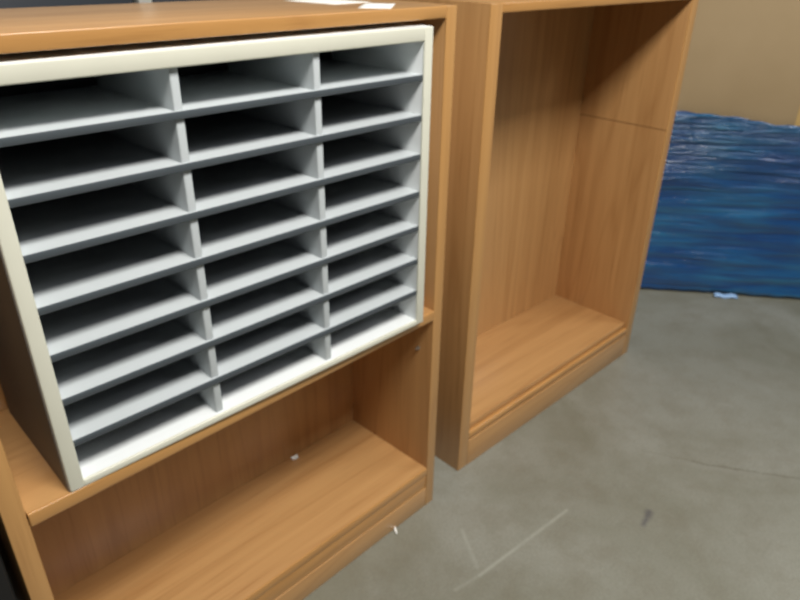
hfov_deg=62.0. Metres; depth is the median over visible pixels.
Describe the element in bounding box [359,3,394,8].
paper card
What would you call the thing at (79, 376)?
shelf
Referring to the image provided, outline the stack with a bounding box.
[640,111,799,298]
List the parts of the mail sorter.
panel, panel, panel, panel, panel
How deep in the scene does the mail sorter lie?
1.04 m
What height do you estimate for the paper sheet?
0.001 m
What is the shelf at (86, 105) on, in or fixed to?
attached to the mail sorter
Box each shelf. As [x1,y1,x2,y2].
[0,59,421,137]
[0,95,418,199]
[10,135,417,255]
[25,174,417,308]
[39,210,416,355]
[52,244,415,399]
[64,277,414,440]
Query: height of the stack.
0.766 m
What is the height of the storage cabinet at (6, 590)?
0.950 m
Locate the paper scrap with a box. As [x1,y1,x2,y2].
[291,454,298,459]
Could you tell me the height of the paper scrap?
0.009 m
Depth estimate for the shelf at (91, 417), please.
1.13 m
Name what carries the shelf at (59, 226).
attached to the mail sorter
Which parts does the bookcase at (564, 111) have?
panel, panel, panel, shelf, lip moulding, panel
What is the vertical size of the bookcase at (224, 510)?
1.204 m
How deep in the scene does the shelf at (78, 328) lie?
1.06 m
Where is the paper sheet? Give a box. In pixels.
[283,0,366,4]
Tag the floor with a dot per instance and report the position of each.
(672, 471)
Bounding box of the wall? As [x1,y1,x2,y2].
[676,0,799,125]
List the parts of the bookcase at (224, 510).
panel, panel, shelf, panel, shelf, rail, panel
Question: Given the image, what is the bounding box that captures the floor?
[303,288,799,599]
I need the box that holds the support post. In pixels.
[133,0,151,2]
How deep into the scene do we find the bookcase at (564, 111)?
2.09 m
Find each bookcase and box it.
[0,0,456,599]
[400,0,698,470]
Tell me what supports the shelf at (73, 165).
attached to the mail sorter
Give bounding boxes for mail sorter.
[0,22,432,491]

